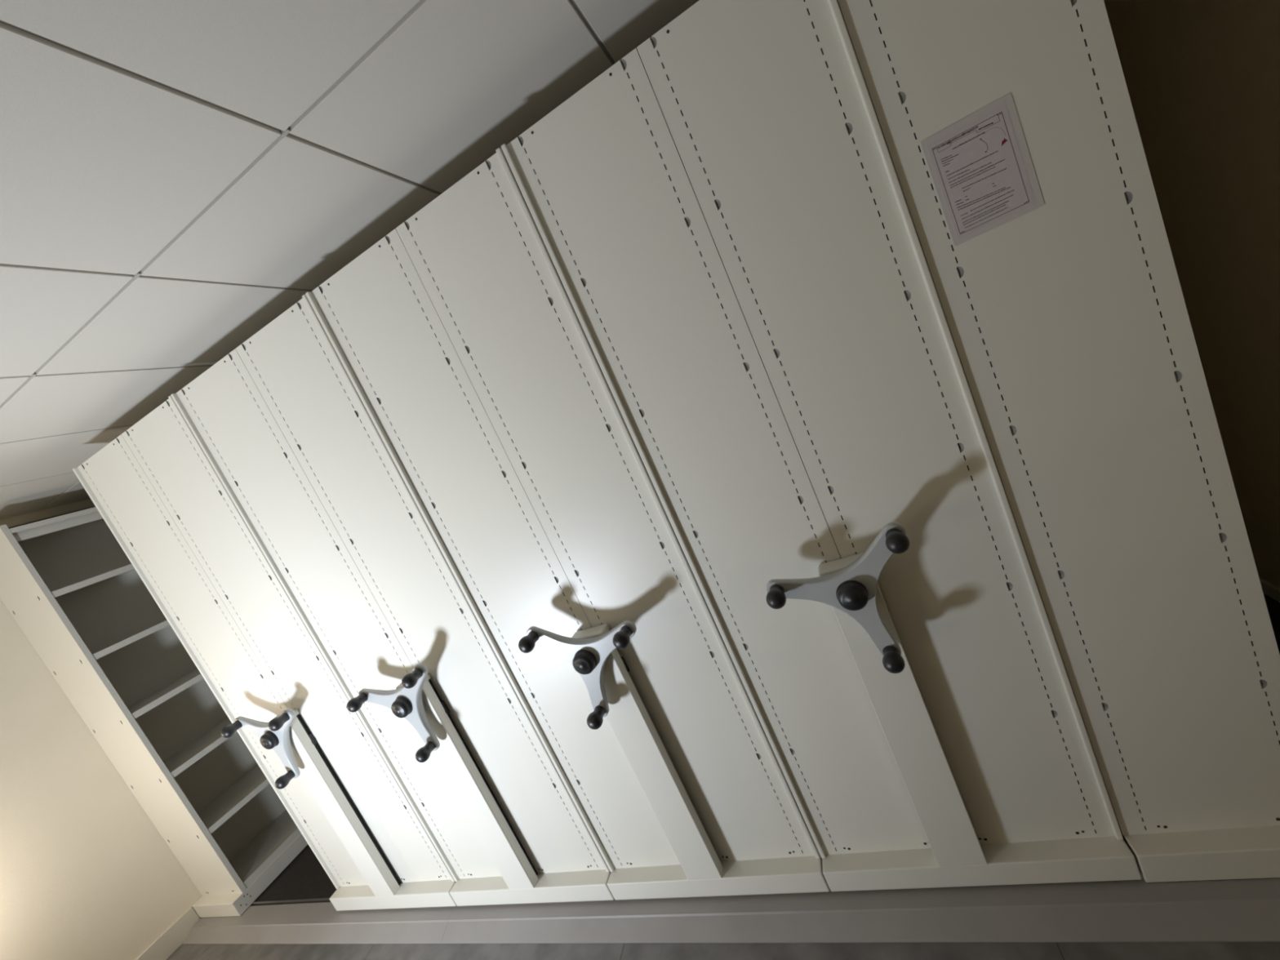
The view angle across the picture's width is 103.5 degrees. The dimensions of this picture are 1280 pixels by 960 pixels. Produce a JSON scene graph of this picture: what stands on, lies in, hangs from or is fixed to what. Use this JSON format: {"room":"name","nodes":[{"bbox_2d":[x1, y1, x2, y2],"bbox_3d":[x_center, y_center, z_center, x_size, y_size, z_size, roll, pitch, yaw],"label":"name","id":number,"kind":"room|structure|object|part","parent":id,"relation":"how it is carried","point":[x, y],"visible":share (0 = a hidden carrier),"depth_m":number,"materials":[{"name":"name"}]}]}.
{"room":"archive storage room","nodes":[
{"label":"archive storage room","id":0,"kind":"room"},
{"bbox_2d":[0,498,202,959],"bbox_3d":[-2.984,1.374,2.285,0.100,2.455,5.300,-21,9,21],"label":"wall","id":1,"kind":"structure","parent":0,"point":[86,873],"depth_m":2.44,"materials":[{"name":"beige paint"}]},
{"bbox_2d":[135,906,199,959],"bbox_3d":[-2.787,2.732,1.347,0.012,0.113,2.944,-21,9,21],"label":"baseboard","id":2,"kind":"structure","parent":1,"relation":"attached to","point":[167,943],"depth_m":2.59,"materials":[{"name":"beige paint"}]},
{"bbox_2d":[0,0,698,519],"bbox_3d":[-1.241,-0.514,1.194,4.994,0.030,5.300,-21,9,21],"label":"ceiling","id":3,"kind":"structure","parent":0,"point":[176,176],"depth_m":1.09,"materials":[{"name":"white tile"}]},
{"bbox_2d":[166,942,1279,959],"bbox_3d":[-0.259,1.649,1.534,5.194,0.060,5.500,-21,9,21],"label":"floor","id":4,"kind":"structure","parent":0,"point":[1051,950],"depth_m":1.47,"materials":[{"name":"grey plastic"}]},
{"bbox_2d":[182,593,1279,944],"bbox_3d":[0.115,1.223,2.834,4.981,0.034,2.447,-21,9,21],"label":"platform","id":5,"kind":"object","parent":4,"relation":"on","point":[296,907],"visible":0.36,"depth_m":1.46,"materials":[{"name":"silver metal"}]},
{"bbox_2d":[0,506,307,917],"bbox_3d":[-2.368,1.008,3.426,0.382,2.217,2.054,-21,9,21],"label":"open shelving unit","id":6,"kind":"object","parent":5,"relation":"on","point":[67,582],"visible":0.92,"depth_m":2.72,"materials":[{"name":"white metal"}]},
{"bbox_3d":[-2.657,0.337,3.347,0.364,0.030,1.956,-21,9,21],"label":"shelf","id":7,"kind":"part","parent":6,"relation":"part of","materials":[{"name":"white metal"}]},
{"bbox_3d":[-2.515,0.649,3.396,0.364,0.030,1.956,-21,9,21],"label":"shelf","id":8,"kind":"part","parent":6,"relation":"part of","materials":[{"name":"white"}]},
{"bbox_3d":[-2.375,0.957,3.445,0.364,0.030,1.956,-21,9,21],"label":"shelf","id":9,"kind":"part","parent":6,"relation":"part of","materials":[{"name":"white metal"}]},
{"bbox_3d":[-2.230,1.276,3.495,0.364,0.030,1.956,-21,9,21],"label":"shelf","id":10,"kind":"part","parent":6,"relation":"part of","materials":[{"name":"white metal"}]},
{"bbox_3d":[-2.086,1.594,3.545,0.364,0.030,1.956,-21,9,21],"label":"shelf","id":11,"kind":"part","parent":6,"relation":"part of","materials":[{"name":"white metal"}]},
{"bbox_3d":[-1.942,1.910,3.595,0.364,0.036,1.956,-21,9,21],"label":"shelf","id":12,"kind":"part","parent":6,"relation":"part of","materials":[{"name":"white metal"}]},
{"bbox_2d":[72,395,456,911],"bbox_3d":[-1.233,0.570,2.902,0.740,2.208,2.182,-21,9,21],"label":"shelving unit","id":13,"kind":"object","parent":5,"relation":"on","point":[154,486],"visible":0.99,"depth_m":2.02,"materials":[{"name":"white metal"}]},
{"bbox_3d":[-1.661,0.849,2.118,0.357,2.137,0.022,-21,9,21],"label":"panel","id":14,"kind":"part","parent":13,"relation":"part of","materials":[{"name":"white metal"}]},
{"bbox_3d":[-1.615,0.985,1.991,0.046,0.046,0.065,14,19,13],"label":"knob","id":15,"kind":"part","parent":13,"relation":"part of","materials":[{"name":"black plastic"}]},
{"bbox_3d":[-1.353,0.907,1.888,0.046,0.046,0.065,14,19,13],"label":"knob","id":16,"kind":"part","parent":13,"relation":"part of","materials":[{"name":"black plastic"}]},
{"bbox_3d":[-1.397,1.179,1.983,0.046,0.046,0.065,14,19,13],"label":"knob","id":17,"kind":"part","parent":13,"relation":"part of","materials":[{"name":"black plastic"}]},
{"bbox_3d":[-1.263,1.364,2.097,0.117,0.890,0.036,-21,9,21],"label":"handle post","id":18,"kind":"part","parent":13,"relation":"part of","materials":[{"name":"white metal"}]},
{"bbox_3d":[-0.182,1.511,1.862,4.981,0.034,0.010,-21,9,21],"label":"track rail","id":19,"kind":"part","parent":5,"relation":"part of","materials":[{"name":"silver metal"}]},
{"bbox_3d":[-1.554,2.058,2.344,1.854,0.034,0.153,-21,9,21],"label":"ramp plate","id":20,"kind":"part","parent":5,"relation":"part of","materials":[{"name":"grey metal"}]},
{"bbox_2d":[170,294,614,906],"bbox_3d":[-0.587,0.320,2.631,0.740,2.208,2.182,-21,9,21],"label":"shelving unit","id":21,"kind":"object","parent":5,"relation":"on","point":[280,420],"visible":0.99,"depth_m":1.75,"materials":[{"name":"white metal"}]},
{"bbox_3d":[-1.015,0.598,1.846,0.357,2.137,0.022,-21,9,21],"label":"panel","id":22,"kind":"part","parent":21,"relation":"part of","materials":[{"name":"white metal"}]},
{"bbox_3d":[-0.971,0.764,1.730,0.046,0.046,0.065,3,17,16],"label":"knob","id":23,"kind":"part","parent":21,"relation":"part of","materials":[{"name":"black plastic"}]},
{"bbox_3d":[-0.732,0.638,1.619,0.046,0.046,0.065,3,17,16],"label":"knob","id":24,"kind":"part","parent":21,"relation":"part of","materials":[{"name":"black plastic"}]},
{"bbox_3d":[-0.725,0.918,1.700,0.046,0.046,0.065,3,17,16],"label":"knob","id":25,"kind":"part","parent":21,"relation":"part of","materials":[{"name":"black plastic"}]},
{"bbox_3d":[-0.617,1.113,1.826,0.117,0.890,0.036,-21,9,21],"label":"handle post","id":26,"kind":"part","parent":21,"relation":"part of","materials":[{"name":"white metal"}]},
{"bbox_2d":[305,147,829,900],"bbox_3d":[0.059,0.069,2.360,0.740,2.208,2.182,-21,9,21],"label":"shelving unit","id":27,"kind":"object","parent":5,"relation":"on","point":[459,333],"visible":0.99,"depth_m":1.47,"materials":[{"name":"white metal"}]},
{"bbox_3d":[-0.369,0.348,1.575,0.357,2.137,0.022,-21,9,21],"label":"panel","id":28,"kind":"part","parent":27,"relation":"part of","materials":[{"name":"white metal"}]},
{"bbox_3d":[-0.319,0.464,1.441,0.046,0.046,0.065,21,21,10],"label":"knob","id":29,"kind":"part","parent":27,"relation":"part of","materials":[{"name":"black plastic"}]},
{"bbox_3d":[-0.126,0.683,1.447,0.046,0.046,0.065,21,21,10],"label":"knob","id":30,"kind":"part","parent":27,"relation":"part of","materials":[{"name":"black plastic"}]},
{"bbox_3d":[-0.046,0.421,1.346,0.046,0.046,0.065,21,21,10],"label":"knob","id":31,"kind":"part","parent":27,"relation":"part of","materials":[{"name":"black plastic"}]},
{"bbox_3d":[0.028,0.862,1.554,0.117,0.890,0.036,-21,9,21],"label":"handle post","id":32,"kind":"part","parent":27,"relation":"part of","materials":[{"name":"white metal"}]},
{"bbox_2d":[501,0,1142,891],"bbox_3d":[0.705,-0.181,2.088,0.740,2.208,2.182,-21,9,21],"label":"shelving unit","id":33,"kind":"object","parent":5,"relation":"on","point":[722,214],"visible":1,"depth_m":1.20,"materials":[{"name":"white metal"}]},
{"bbox_3d":[0.277,0.097,1.304,0.357,2.137,0.022,-21,9,21],"label":"panel","id":34,"kind":"part","parent":33,"relation":"part of","materials":[{"name":"white metal"}]},
{"bbox_3d":[0.322,0.275,1.190,0.046,0.046,0.065,-1,15,17],"label":"knob","id":35,"kind":"part","parent":33,"relation":"part of","materials":[{"name":"black plastic"}]},
{"bbox_3d":[0.577,0.411,1.152,0.046,0.046,0.065,-1,15,17],"label":"knob","id":36,"kind":"part","parent":33,"relation":"part of","materials":[{"name":"black plastic"}]},
{"bbox_3d":[0.548,0.130,1.078,0.046,0.046,0.065,-1,15,17],"label":"knob","id":37,"kind":"part","parent":33,"relation":"part of","materials":[{"name":"black plastic"}]},
{"bbox_3d":[0.674,0.612,1.283,0.117,0.890,0.036,-21,9,21],"label":"handle post","id":38,"kind":"part","parent":33,"relation":"part of","materials":[{"name":"white metal"}]},
{"bbox_3d":[0.603,1.221,1.438,3.114,0.034,0.153,-21,9,21],"label":"ramp plate","id":39,"kind":"part","parent":5,"relation":"part of","materials":[{"name":"grey metal"}]},
{"bbox_2d":[836,0,1279,882],"bbox_3d":[1.204,-0.378,1.926,0.369,2.217,2.054,-21,9,21],"label":"shelving unit","id":40,"kind":"object","parent":5,"relation":"on","point":[1068,320],"visible":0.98,"depth_m":1.03,"materials":[{"name":"white metal"}]},
{"bbox_2d":[920,93,1044,245],"bbox_3d":[0.658,-0.591,0.971,0.156,0.212,0.002,-21,9,21],"label":"paper notice","id":41,"kind":"object","parent":40,"relation":"attached to","point":[980,166],"visible":1,"depth_m":0.97,"materials":[{"name":"grey paper"}]},
{"bbox_2d":[1103,0,1279,588],"bbox_3d":[1.438,-0.342,0.427,0.100,2.455,5.300,-21,9,21],"label":"wall","id":42,"kind":"structure","parent":0,"point":[1202,77],"depth_m":1.44,"materials":[{"name":"beige paint"}]},
{"bbox_2d":[1258,577,1279,602],"bbox_3d":[1.875,0.747,0.616,0.012,0.080,5.300,-21,9,21],"label":"baseboard","id":43,"kind":"structure","parent":42,"relation":"attached to","point":[1269,589],"depth_m":1.77,"materials":[{"name":"beige paint"}]}
]}

